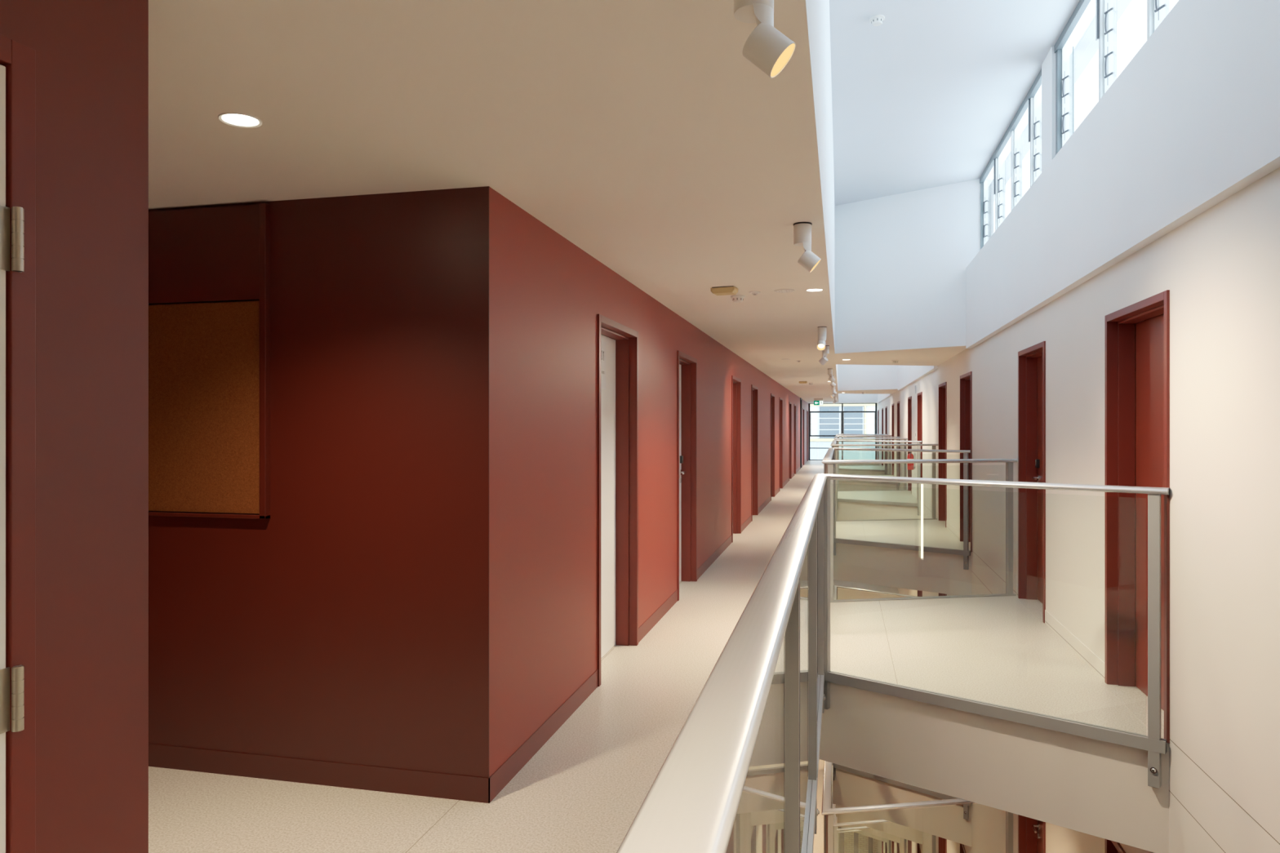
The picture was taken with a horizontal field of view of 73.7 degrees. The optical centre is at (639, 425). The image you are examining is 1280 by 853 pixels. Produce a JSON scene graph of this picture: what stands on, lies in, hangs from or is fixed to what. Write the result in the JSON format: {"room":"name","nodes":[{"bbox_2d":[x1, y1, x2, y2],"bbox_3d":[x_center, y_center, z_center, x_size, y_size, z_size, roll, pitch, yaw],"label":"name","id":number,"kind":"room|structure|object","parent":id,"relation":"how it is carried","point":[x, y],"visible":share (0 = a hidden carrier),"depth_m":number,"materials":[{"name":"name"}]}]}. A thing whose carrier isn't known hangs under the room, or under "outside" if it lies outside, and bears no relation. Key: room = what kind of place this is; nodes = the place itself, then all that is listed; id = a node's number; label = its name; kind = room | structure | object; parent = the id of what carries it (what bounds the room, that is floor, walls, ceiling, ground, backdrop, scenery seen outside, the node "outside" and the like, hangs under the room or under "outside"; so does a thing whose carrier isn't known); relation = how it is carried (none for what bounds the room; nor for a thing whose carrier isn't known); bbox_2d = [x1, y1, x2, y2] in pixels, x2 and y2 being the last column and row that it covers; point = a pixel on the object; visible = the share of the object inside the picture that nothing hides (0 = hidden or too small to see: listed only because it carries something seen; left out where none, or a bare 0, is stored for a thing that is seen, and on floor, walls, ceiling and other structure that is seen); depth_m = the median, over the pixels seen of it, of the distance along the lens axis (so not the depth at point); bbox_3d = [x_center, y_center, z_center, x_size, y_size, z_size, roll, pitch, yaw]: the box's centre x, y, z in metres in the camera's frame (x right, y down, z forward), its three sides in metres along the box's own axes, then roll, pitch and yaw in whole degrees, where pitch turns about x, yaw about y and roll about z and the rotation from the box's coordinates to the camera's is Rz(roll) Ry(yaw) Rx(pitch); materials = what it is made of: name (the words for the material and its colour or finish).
{"room":"building corridor","nodes":[
{"label":"building corridor","id":0,"kind":"room"},
{"bbox_2d":[0,0,148,852],"bbox_3d":[-2.842,0.269,-0.656,2.567,2.400,5.420,0,0,13],"label":"wall","id":1,"kind":"structure","parent":0,"point":[92,55],"depth_m":1.56,"materials":[{"name":"red paint"}]},
{"bbox_2d":[0,33,35,852],"bbox_3d":[-1.188,0.416,1.008,0.152,2.105,0.928,0,0,13],"label":"door","id":2,"kind":"structure","parent":1,"relation":"in","point":[17,60],"depth_m":1.41,"materials":[{"name":"red wood"}]},
{"bbox_2d":[148,186,808,777],"bbox_3d":[2.011,0.269,19.969,2.568,2.400,33.603,0,0,13],"label":"wall","id":3,"kind":"structure","parent":0,"point":[418,589],"depth_m":3.51,"materials":[{"name":"red paint"}]},
{"bbox_2d":[148,203,270,519],"bbox_3d":[-2.143,-0.265,3.671,1.245,1.302,0.035,0,0,13],"label":"noticeboard","id":4,"kind":"object","parent":3,"relation":"attached to","point":[209,363],"visible":0.44,"depth_m":3.59,"materials":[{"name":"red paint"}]},
{"bbox_2d":[148,460,806,803],"bbox_3d":[2.013,1.421,19.966,2.571,0.097,33.607,0,0,13],"label":"baseboard","id":5,"kind":"structure","parent":3,"relation":"attached to","point":[417,783],"depth_m":3.53,"materials":[{"name":"red wood"}]},
{"bbox_2d":[597,314,638,686],"bbox_3d":[-0.223,0.421,5.284,0.212,2.096,0.955,0,0,13],"label":"door","id":6,"kind":"structure","parent":3,"relation":"in","point":[627,339],"depth_m":5.69,"materials":[{"name":"red"}]},
{"bbox_2d":[676,350,697,600],"bbox_3d":[0.328,0.421,7.625,0.212,2.096,0.955,0,0,13],"label":"door","id":7,"kind":"structure","parent":3,"relation":"in","point":[686,372],"depth_m":8.03,"materials":[{"name":"red"}]},
{"bbox_2d":[731,375,741,542],"bbox_3d":[1.167,0.421,11.188,0.212,2.096,0.955,0,0,13],"label":"door","id":8,"kind":"structure","parent":3,"relation":"in","point":[735,382],"depth_m":11.59,"materials":[{"name":"red wood"}]},
{"bbox_2d":[751,384,758,521],"bbox_3d":[1.724,0.421,13.553,0.212,2.096,0.955,0,0,13],"label":"door","id":9,"kind":"structure","parent":3,"relation":"in","point":[754,389],"depth_m":13.96,"materials":[{"name":"red wood"}]},
{"bbox_2d":[770,393,774,501],"bbox_3d":[2.562,0.421,17.116,0.212,2.096,0.955,0,0,13],"label":"door","id":10,"kind":"structure","parent":3,"relation":"in","point":[772,396],"depth_m":17.52,"materials":[{"name":"red wood"}]},
{"bbox_2d":[779,397,782,488],"bbox_3d":[3.116,0.421,19.471,0.212,2.096,0.955,0,0,13],"label":"door","id":11,"kind":"structure","parent":3,"relation":"in","point":[780,398],"depth_m":19.88,"materials":[{"name":"red wood"}]},
{"bbox_2d":[789,401,791,479],"bbox_3d":[3.955,0.421,23.034,0.212,2.096,0.955,0,0,13],"label":"door","id":12,"kind":"structure","parent":3,"relation":"in","point":[790,403],"depth_m":23.45,"materials":[{"name":"red wood"}]},
{"bbox_2d":[794,404,795,474],"bbox_3d":[4.511,0.421,25.399,0.212,2.096,0.955,0,0,13],"label":"door","id":13,"kind":"structure","parent":3,"relation":"in","point":[794,404],"depth_m":25.80,"materials":[{"name":"red wood"}]},
{"bbox_2d":[800,397,801,469],"bbox_3d":[5.421,0.269,29.184,0.190,2.400,0.960,0,0,13],"label":"door","id":14,"kind":"structure","parent":3,"relation":"in","point":[800,397],"depth_m":28.70,"materials":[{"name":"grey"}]},
{"bbox_2d":[802,408,804,465],"bbox_3d":[5.879,0.421,31.211,0.212,2.096,0.955,0,0,13],"label":"door","id":15,"kind":"structure","parent":3,"relation":"in","point":[802,408],"depth_m":31.19,"materials":[{"name":"red wood"}]},
{"bbox_2d":[806,409,808,462],"bbox_3d":[6.715,0.421,34.764,0.212,2.096,0.955,0,0,13],"label":"door","id":16,"kind":"structure","parent":3,"relation":"in","point":[806,410],"depth_m":34.27,"materials":[{"name":"red wood"}]},
{"bbox_2d":[148,460,823,852],"bbox_3d":[1.779,1.734,16.378,3.760,0.530,40.700,0,0,13],"label":"floor","id":17,"kind":"structure","parent":0,"point":[583,791],"depth_m":3.42,"materials":[{"name":"tile"}]},
{"bbox_2d":[835,434,891,475],"bbox_3d":[6.996,0.983,26.813,1.644,1.392,4.198,0,0,13],"label":"glass balustrade","id":18,"kind":"object","parent":17,"relation":"attached to","point":[885,435],"visible":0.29,"depth_m":27.84,"materials":[{"name":"grey metal"}]},
{"bbox_2d":[833,435,907,491],"bbox_3d":[5.590,0.983,20.841,1.644,1.392,4.198,0,0,13],"label":"glass balustrade","id":19,"kind":"object","parent":17,"relation":"attached to","point":[836,437],"visible":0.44,"depth_m":19.31,"materials":[{"name":"clear glass"}]},
{"bbox_2d":[830,440,937,521],"bbox_3d":[4.185,0.983,14.869,1.644,1.392,4.198,0,0,13],"label":"glass balustrade","id":20,"kind":"object","parent":17,"relation":"attached to","point":[834,443],"visible":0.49,"depth_m":13.83,"materials":[{"name":"clear glass"}]},
{"bbox_2d":[616,473,1169,852],"bbox_3d":[1.115,0.983,1.822,1.644,1.392,6.464,0,0,13],"label":"glass balustrade","id":21,"kind":"object","parent":17,"relation":"attached to","point":[740,775],"visible":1,"depth_m":1.64,"materials":[{"name":"grey metal"}]},
{"bbox_2d":[821,447,1017,602],"bbox_3d":[2.780,0.983,8.897,1.644,1.392,4.198,0,0,13],"label":"glass balustrade","id":22,"kind":"object","parent":17,"relation":"attached to","point":[829,461],"visible":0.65,"depth_m":7.35,"materials":[{"name":"grey metal"}]},
{"bbox_2d":[920,484,923,559],"bbox_3d":[2.384,0.809,7.211,0.021,0.650,0.021,0,0,13],"label":"tube light","id":23,"kind":"object","parent":22,"relation":"attached to","point":[922,485],"visible":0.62,"depth_m":7.20,"materials":[{"name":"white plastic"}]},
{"bbox_2d":[148,0,839,403],"bbox_3d":[1.811,-1.891,16.370,3.825,1.920,40.700,0,0,13],"label":"ceiling","id":24,"kind":"structure","parent":0,"point":[642,134],"depth_m":2.70,"materials":[{"name":"paint"}]},
{"bbox_2d":[217,111,262,128],"bbox_3d":[-1.216,-0.931,2.598,0.124,0.008,0.124,0,0,13],"label":"recessed light","id":25,"kind":"object","parent":24,"relation":"in","point":[236,119],"visible":1,"depth_m":2.59,"materials":[{"name":"white paint"}]},
{"bbox_2d":[711,285,737,295],"bbox_3d":[0.570,-0.909,5.763,0.165,0.044,0.104,0,0,21],"label":"ceiling box","id":26,"kind":"object","parent":24,"relation":"attached to","point":[731,290],"visible":1,"depth_m":5.72,"materials":[{"name":"beige plastic"}]},
{"bbox_2d":[730,294,745,302],"bbox_3d":[0.703,-0.908,6.132,0.102,0.046,0.102,0,0,13],"label":"smoke detector","id":27,"kind":"object","parent":24,"relation":"attached to","point":[735,298],"visible":1,"depth_m":6.10,"materials":[{"name":"white plastic"}]},
{"bbox_2d":[749,291,760,294],"bbox_3d":[0.801,-0.922,5.955,0.080,0.019,0.080,0,0,13],"label":"sprinkler","id":28,"kind":"object","parent":24,"relation":"attached to","point":[750,292],"visible":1,"depth_m":5.94,"materials":[{"name":"white paint"}]},
{"bbox_2d":[733,0,795,78],"bbox_3d":[0.251,-0.818,1.728,0.127,0.226,0.086,0,0,13],"label":"ceiling spotlight","id":29,"kind":"object","parent":24,"relation":"attached to","point":[766,47],"visible":1,"depth_m":1.70,"materials":[{"name":"white plastic"}]},
{"bbox_2d":[733,0,773,26],"bbox_3d":[0.231,-0.859,1.733,0.081,0.132,0.081,0,0,13],"label":"canister","id":30,"kind":"object","parent":29,"relation":"on","point":[761,12],"depth_m":1.70,"materials":[{"name":"white paint"}]},
{"bbox_2d":[774,288,794,293],"bbox_3d":[0.995,-0.928,5.889,0.136,0.007,0.136,0,0,13],"label":"ceiling speaker","id":31,"kind":"object","parent":24,"relation":"attached to","point":[780,291],"visible":1,"depth_m":5.87,"materials":[{"name":"white paint"}]},
{"bbox_2d":[793,222,821,272],"bbox_3d":[0.771,-0.818,3.938,0.127,0.226,0.086,0,0,13],"label":"ceiling spotlight","id":32,"kind":"object","parent":24,"relation":"attached to","point":[808,260],"visible":1,"depth_m":3.91,"materials":[{"name":"white paint"}]},
{"bbox_2d":[793,222,811,251],"bbox_3d":[0.751,-0.859,3.943,0.081,0.132,0.081,0,0,13],"label":"canister","id":33,"kind":"object","parent":32,"relation":"on","point":[802,231],"depth_m":3.91,"materials":[{"name":"white paint"}]},
{"bbox_2d":[805,288,823,292],"bbox_3d":[1.200,-0.931,5.861,0.124,0.008,0.124,0,0,13],"label":"recessed light","id":34,"kind":"object","parent":24,"relation":"in","point":[813,290],"visible":1,"depth_m":5.87,"materials":[{"name":"white paint"}]},
{"bbox_2d":[813,398,822,404],"bbox_3d":[6.103,-0.811,29.178,0.310,0.240,0.060,0,0,13],"label":"exit sign","id":35,"kind":"object","parent":24,"relation":"hanging from","point":[816,401],"visible":0.99,"depth_m":29.16,"materials":[{"name":"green plastic"}]},
{"bbox_2d":[817,326,826,350],"bbox_3d":[1.714,-0.818,8.041,0.086,0.226,0.127,0,0,18],"label":"ceiling spotlight","id":36,"kind":"object","parent":24,"relation":"attached to","point":[821,330],"visible":1,"depth_m":8.02,"materials":[{"name":"white paint"}]},
{"bbox_2d":[817,327,826,341],"bbox_3d":[1.720,-0.859,8.060,0.081,0.132,0.081,0,0,18],"label":"canister","id":37,"kind":"object","parent":36,"relation":"on","point":[821,331],"depth_m":8.02,"materials":[{"name":"white paint"}]},
{"bbox_2d":[818,345,829,364],"bbox_3d":[2.154,-0.818,9.982,0.127,0.226,0.086,0,0,43],"label":"ceiling spotlight","id":38,"kind":"object","parent":24,"relation":"attached to","point":[824,359],"visible":0.89,"depth_m":9.95,"materials":[{"name":"white paint"}]},
{"bbox_2d":[822,346,829,357],"bbox_3d":[2.169,-0.859,9.968,0.081,0.132,0.081,0,0,43],"label":"canister","id":39,"kind":"object","parent":38,"relation":"on","point":[826,351],"depth_m":9.95,"materials":[{"name":"white paint"}]},
{"bbox_2d":[827,368,835,382],"bbox_3d":[3.143,-0.818,14.036,0.127,0.226,0.086,0,0,-27],"label":"ceiling spotlight","id":40,"kind":"object","parent":24,"relation":"attached to","point":[831,378],"visible":1,"depth_m":14.00,"materials":[{"name":"white paint"}]},
{"bbox_2d":[827,368,832,377],"bbox_3d":[3.124,-0.859,14.027,0.081,0.132,0.081,0,0,-27],"label":"canister","id":41,"kind":"object","parent":40,"relation":"on","point":[829,371],"depth_m":14.00,"materials":[{"name":"white paint"}]},
{"bbox_2d":[831,386,836,395],"bbox_3d":[4.549,-0.818,19.989,0.127,0.226,0.086,0,0,13],"label":"ceiling spotlight","id":42,"kind":"object","parent":24,"relation":"attached to","point":[834,393],"visible":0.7,"depth_m":19.96,"materials":[{"name":"white paint"}]},
{"bbox_2d":[813,579,835,852],"bbox_3d":[3.028,4.641,16.084,1.193,0.530,40.700,0,0,13],"label":"wall","id":43,"kind":"structure","parent":0,"point":[818,847],"depth_m":9.53,"materials":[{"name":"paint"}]},
{"bbox_2d":[833,585,916,599],"bbox_3d":[4.185,3.890,14.869,1.644,1.392,4.198,0,0,13],"label":"glass balustrade","id":44,"kind":"object","parent":43,"relation":"attached to","point":[835,587],"visible":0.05,"depth_m":16.44,"materials":[{"name":"grey"}]},
{"bbox_2d":[821,760,1013,852],"bbox_3d":[2.780,3.890,8.897,1.644,1.392,4.198,0,0,13],"label":"glass balustrade","id":45,"kind":"object","parent":43,"relation":"attached to","point":[829,768],"visible":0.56,"depth_m":7.35,"materials":[{"name":"grey"}]},
{"bbox_2d":[838,826,877,852],"bbox_3d":[8.502,17.723,35.805,3.253,2.377,0.200,0,0,13],"label":"wall","id":46,"kind":"structure","parent":0,"point":[863,841],"depth_m":35.56,"materials":[{"name":"paint"}]},
{"bbox_2d":[840,827,872,852],"bbox_3d":[8.716,17.723,35.620,1.930,2.377,0.060,0,0,13],"label":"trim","id":47,"kind":"structure","parent":46,"relation":"attached to","point":[855,834],"depth_m":35.53,"materials":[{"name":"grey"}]},
{"bbox_2d":[839,393,877,403],"bbox_3d":[9.010,-1.891,34.740,1.775,1.920,1.640,0,0,13],"label":"ceiling","id":48,"kind":"structure","parent":0,"point":[843,397],"depth_m":34.22,"materials":[{"name":"paint"}]},
{"bbox_2d":[839,458,879,466],"bbox_3d":[9.182,1.733,35.678,1.810,0.532,3.493,0,0,13],"label":"bridge slab","id":49,"kind":"object","parent":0,"point":[840,464],"visible":0.07,"depth_m":34.46,"materials":[{"name":"paint"}]},
{"bbox_2d":[838,826,887,843],"bbox_3d":[7.777,13.361,29.706,1.810,0.532,3.493,0,0,13],"label":"bridge slab","id":50,"kind":"object","parent":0,"point":[862,833],"visible":0.02,"depth_m":28.23,"materials":[{"name":"paint"}]},
{"bbox_2d":[839,465,887,475],"bbox_3d":[7.777,1.733,29.706,1.810,0.532,3.493,0,0,13],"label":"bridge slab","id":51,"kind":"object","parent":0,"point":[865,467],"visible":0.26,"depth_m":28.79,"materials":[{"name":"paint"}]},
{"bbox_2d":[838,364,897,394],"bbox_3d":[6.418,-1.891,23.723,1.775,1.920,3.745,0,0,13],"label":"wall","id":52,"kind":"structure","parent":0,"point":[852,379],"depth_m":22.52,"materials":[{"name":"paint"}]},
{"bbox_2d":[835,580,900,599],"bbox_3d":[6.371,4.640,23.734,1.810,0.532,3.493,0,0,13],"label":"bridge slab","id":53,"kind":"object","parent":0,"point":[842,593],"visible":0.19,"depth_m":22.80,"materials":[{"name":"paint"}]},
{"bbox_2d":[837,817,900,843],"bbox_3d":[6.371,10.454,23.734,1.810,0.532,3.493,0,0,13],"label":"bridge slab","id":54,"kind":"object","parent":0,"point":[889,837],"visible":0.02,"depth_m":22.29,"materials":[{"name":"paint"}]},
{"bbox_2d":[838,475,900,490],"bbox_3d":[6.371,1.733,23.734,1.810,0.532,3.493,0,0,13],"label":"bridge slab","id":55,"kind":"object","parent":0,"point":[846,486],"visible":0.21,"depth_m":22.53,"materials":[{"name":"paint"}]},
{"bbox_2d":[836,490,920,519],"bbox_3d":[4.966,1.733,17.762,1.810,0.532,3.493,0,0,13],"label":"bridge slab","id":56,"kind":"object","parent":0,"point":[846,510],"visible":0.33,"depth_m":16.77,"materials":[{"name":"paint"}]},
{"bbox_2d":[835,804,922,844],"bbox_3d":[4.966,7.547,17.762,1.810,0.532,3.493,0,0,13],"label":"bridge slab","id":57,"kind":"object","parent":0,"point":[890,828],"visible":0.02,"depth_m":16.33,"materials":[{"name":"paint"}]},
{"bbox_2d":[832,768,971,847],"bbox_3d":[3.561,4.640,11.790,1.810,0.532,3.493,0,0,13],"label":"bridge slab","id":58,"kind":"object","parent":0,"point":[850,789],"visible":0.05,"depth_m":10.46,"materials":[{"name":"paint"}]},
{"bbox_2d":[833,519,971,595],"bbox_3d":[3.561,1.733,11.790,1.810,0.532,3.493,0,0,13],"label":"bridge slab","id":59,"kind":"object","parent":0,"point":[940,573],"visible":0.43,"depth_m":10.69,"materials":[{"name":"paint"}]},
{"bbox_2d":[835,177,993,365],"bbox_3d":[3.607,-1.891,11.780,1.775,1.920,3.745,0,0,13],"label":"wall","id":60,"kind":"structure","parent":0,"point":[902,260],"depth_m":10.48,"materials":[{"name":"paint"}]},
{"bbox_2d":[829,0,1131,205],"bbox_3d":[4.021,-2.951,15.850,3.233,0.200,40.700,0,0,13],"label":"roof","id":61,"kind":"structure","parent":0,"point":[926,96],"depth_m":7.02,"materials":[{"name":"paint"}]},
{"bbox_2d":[869,14,884,26],"bbox_3d":[1.659,-2.828,5.969,0.102,0.046,0.102,0,0,13],"label":"smoke detector","id":62,"kind":"object","parent":61,"relation":"attached to","point":[876,20],"visible":1,"depth_m":5.94,"materials":[{"name":"white plastic"}]},
{"bbox_2d":[819,595,1168,852],"bbox_3d":[2.155,1.733,5.819,1.810,0.532,3.493,0,0,13],"label":"bridge slab","id":63,"kind":"object","parent":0,"point":[999,651],"visible":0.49,"depth_m":4.74,"materials":[{"name":"paint"}]},
{"bbox_2d":[877,167,1279,852],"bbox_3d":[5.303,8.990,15.549,0.240,19.842,40.700,0,0,13],"label":"wall","id":64,"kind":"structure","parent":0,"point":[1220,268],"depth_m":3.69,"materials":[{"name":"beige paint"}]},
{"bbox_2d":[877,409,879,459],"bbox_3d":[9.751,0.421,34.563,0.212,2.096,0.955,0,0,13],"label":"door","id":65,"kind":"structure","parent":64,"relation":"in","point":[877,410],"depth_m":34.38,"materials":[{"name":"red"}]},
{"bbox_2d":[881,408,883,465],"bbox_3d":[8.892,0.421,30.913,0.212,2.096,0.955,0,0,13],"label":"door","id":66,"kind":"structure","parent":64,"relation":"in","point":[882,408],"depth_m":31.35,"materials":[{"name":"red wood"}]},
{"bbox_2d":[884,406,887,470],"bbox_3d":[8.312,0.421,28.450,0.212,2.096,0.955,0,0,13],"label":"door","id":67,"kind":"structure","parent":64,"relation":"in","point":[886,407],"depth_m":28.90,"materials":[{"name":"red wood"}]},
{"bbox_2d":[884,842,887,852],"bbox_3d":[8.312,14.956,28.450,0.212,2.096,0.955,0,0,13],"label":"door","id":68,"kind":"structure","parent":64,"relation":"in","point":[886,847],"depth_m":28.90,"materials":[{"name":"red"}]},
{"bbox_2d":[891,403,893,475],"bbox_3d":[7.449,0.421,24.780,0.212,2.096,0.955,0,0,13],"label":"door","id":69,"kind":"structure","parent":64,"relation":"in","point":[892,405],"depth_m":25.22,"materials":[{"name":"red wood"}]},
{"bbox_2d":[891,840,893,852],"bbox_3d":[7.449,12.049,24.780,0.212,2.096,0.955,0,0,13],"label":"door","id":70,"kind":"structure","parent":64,"relation":"in","point":[892,842],"depth_m":25.22,"materials":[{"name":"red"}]},
{"bbox_2d":[897,400,899,476],"bbox_3d":[6.885,0.421,22.386,0.212,2.096,0.955,0,0,13],"label":"door","id":71,"kind":"structure","parent":64,"relation":"in","point":[898,402],"depth_m":22.83,"materials":[{"name":"red wood"}]},
{"bbox_2d":[897,843,899,852],"bbox_3d":[6.885,12.049,22.386,0.212,2.096,0.955,0,0,13],"label":"door","id":72,"kind":"structure","parent":64,"relation":"in","point":[898,848],"depth_m":22.83,"materials":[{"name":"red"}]},
{"bbox_2d":[907,395,911,493],"bbox_3d":[6.026,0.421,18.735,0.212,2.096,0.955,0,0,13],"label":"door","id":73,"kind":"structure","parent":64,"relation":"in","point":[909,398],"depth_m":19.17,"materials":[{"name":"red wood"}]},
{"bbox_2d":[907,840,911,852],"bbox_3d":[6.026,9.142,18.735,0.212,2.096,0.955,0,0,13],"label":"door","id":74,"kind":"structure","parent":64,"relation":"in","point":[909,842],"depth_m":19.17,"materials":[{"name":"red"}]},
{"bbox_2d":[906,451,915,470],"bbox_3d":[5.557,0.707,17.487,0.152,0.404,0.140,0,0,13],"label":"fire extinguisher","id":75,"kind":"object","parent":64,"relation":"attached to","point":[910,456],"visible":0.81,"depth_m":17.45,"materials":[{"name":"red metal"}]},
{"bbox_2d":[917,843,920,852],"bbox_3d":[5.467,9.142,16.360,0.212,2.096,0.955,0,0,13],"label":"door","id":76,"kind":"structure","parent":64,"relation":"in","point":[918,845],"depth_m":16.81,"materials":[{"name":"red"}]},
{"bbox_2d":[917,391,922,477],"bbox_3d":[5.467,0.421,16.360,0.212,2.096,0.955,0,0,13],"label":"door","id":77,"kind":"structure","parent":64,"relation":"in","point":[920,394],"depth_m":16.79,"materials":[{"name":"red wood"}]},
{"bbox_2d":[917,590,922,596],"bbox_3d":[5.467,3.328,16.360,0.212,2.096,0.955,0,0,13],"label":"door","id":78,"kind":"structure","parent":64,"relation":"in","point":[919,593],"depth_m":16.80,"materials":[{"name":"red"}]},
{"bbox_2d":[938,382,946,527],"bbox_3d":[4.606,0.421,12.700,0.212,2.096,0.955,0,0,13],"label":"door","id":79,"kind":"structure","parent":64,"relation":"in","point":[942,387],"depth_m":13.12,"materials":[{"name":"red wood"}]},
{"bbox_2d":[938,836,946,852],"bbox_3d":[4.606,6.235,12.700,0.212,2.096,0.955,0,0,13],"label":"door","id":80,"kind":"structure","parent":64,"relation":"in","point":[942,842],"depth_m":13.14,"materials":[{"name":"red wood"}]},
{"bbox_2d":[960,844,965,852],"bbox_3d":[4.049,6.235,10.335,0.212,2.096,0.955,0,0,13],"label":"door","id":81,"kind":"structure","parent":64,"relation":"in","point":[962,850],"depth_m":10.78,"materials":[{"name":"red wood"}]},
{"bbox_2d":[960,371,972,551],"bbox_3d":[4.049,0.421,10.335,0.212,2.096,0.955,0,0,13],"label":"door","id":82,"kind":"structure","parent":64,"relation":"in","point":[966,380],"depth_m":10.75,"materials":[{"name":"red wood"}]},
{"bbox_2d":[883,463,1104,680],"bbox_3d":[5.677,1.419,17.672,0.005,0.100,26.295,0,0,13],"label":"baseboard","id":83,"kind":"structure","parent":64,"relation":"attached to","point":[1077,646],"depth_m":5.61,"materials":[{"name":"beige paint"}]},
{"bbox_2d":[1017,341,1045,622],"bbox_3d":[3.212,0.421,6.777,0.212,2.096,0.955,0,0,13],"label":"door","id":84,"kind":"structure","parent":64,"relation":"in","point":[1031,368],"depth_m":7.19,"materials":[{"name":"red wood"}]},
{"bbox_2d":[1017,814,1045,852],"bbox_3d":[3.212,3.328,6.777,0.212,2.096,0.955,0,0,13],"label":"door","id":85,"kind":"structure","parent":64,"relation":"in","point":[1031,832],"depth_m":7.19,"materials":[{"name":"red wood"}]},
{"bbox_2d":[1104,839,1125,852],"bbox_3d":[2.650,3.328,4.387,0.212,2.096,0.955,0,0,13],"label":"door","id":86,"kind":"structure","parent":64,"relation":"in","point":[1110,846],"depth_m":4.83,"materials":[{"name":"red wood"}]},
{"bbox_2d":[1104,289,1169,742],"bbox_3d":[2.650,0.421,4.387,0.212,2.096,0.955,0,0,13],"label":"door","id":87,"kind":"structure","parent":64,"relation":"in","point":[1137,356],"depth_m":4.77,"materials":[{"name":"red wood"}]},
{"bbox_2d":[877,0,1279,403],"bbox_3d":[5.264,-1.365,15.558,0.280,0.940,40.700,0,0,13],"label":"wall","id":88,"kind":"structure","parent":0,"point":[1192,121],"depth_m":4.06,"materials":[{"name":"white paint"}]},
{"bbox_2d":[979,68,1041,248],"bbox_3d":[3.595,-2.343,8.205,0.120,1.016,3.420,0,0,13],"label":"window","id":89,"kind":"structure","parent":88,"relation":"in","point":[1029,111],"depth_m":8.07,"materials":[{"name":"grey"}]},
{"bbox_2d":[1041,45,1074,172],"bbox_3d":[5.813,-2.343,17.617,0.155,1.016,33.760,0,0,13],"label":"trim","id":90,"kind":"structure","parent":88,"relation":"attached to","point":[1048,66],"depth_m":6.52,"materials":[{"name":"white paint"}]},
{"bbox_2d":[1053,0,1169,155],"bbox_3d":[2.751,-2.343,4.618,0.120,1.016,3.650,0,0,13],"label":"window","id":91,"kind":"structure","parent":88,"relation":"in","point":[1105,11],"depth_m":5.76,"materials":[{"name":"grey"}]},
{"bbox_3d":[8.501,6.841,35.805,3.253,19.385,0.200,0,0,13],"label":"wall","id":92,"kind":"structure","parent":0,"visible":0},
{"bbox_2d":[808,403,877,460],"bbox_3d":[8.478,0.269,35.718,2.798,2.400,0.100,0,0,13],"label":"window","id":93,"kind":"structure","parent":92,"relation":"in","point":[875,412],"depth_m":35.69,"materials":[{"name":"grey"}]},
{"bbox_3d":[3.028,7.548,16.084,1.193,0.530,40.700,0,0,13],"label":"floor","id":94,"kind":"structure","parent":0,"visible":0},
{"bbox_2d":[832,804,936,852],"bbox_3d":[4.185,6.797,14.869,1.644,1.392,4.198,0,0,13],"label":"glass balustrade","id":95,"kind":"object","parent":94,"relation":"attached to","point":[934,837],"visible":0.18,"depth_m":13.12,"materials":[{"name":"grey"}]},
{"bbox_3d":[3.028,10.455,16.084,1.193,0.530,40.700,0,0,13],"label":"floor","id":96,"kind":"structure","parent":0,"visible":0},
{"bbox_2d":[835,817,906,852],"bbox_3d":[5.590,9.704,20.841,1.644,1.392,4.198,0,0,13],"label":"glass balustrade","id":97,"kind":"object","parent":96,"relation":"attached to","point":[864,827],"visible":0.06,"depth_m":19.09,"materials":[{"name":"grey"}]},
{"bbox_3d":[3.028,13.362,16.084,1.193,0.530,40.700,0,0,13],"label":"floor","id":98,"kind":"structure","parent":0,"visible":0},
{"bbox_2d":[837,826,890,852],"bbox_3d":[6.996,12.611,26.813,1.644,1.392,4.198,0,0,13],"label":"glass balustrade","id":99,"kind":"object","parent":98,"relation":"attached to","point":[851,831],"visible":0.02,"depth_m":25.09,"materials":[{"name":"grey"}]},
{"label":"outside","id":100,"kind":"structure","parent":0,"visible":0},
{"bbox_2d":[810,404,875,459],"bbox_3d":[11.730,8.219,45.477,20.000,22.500,1.090,0,0,13],"label":"neighbouring building","id":101,"kind":"structure","parent":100,"point":[815,442],"depth_m":45.20,"materials":[{"name":"grey"}]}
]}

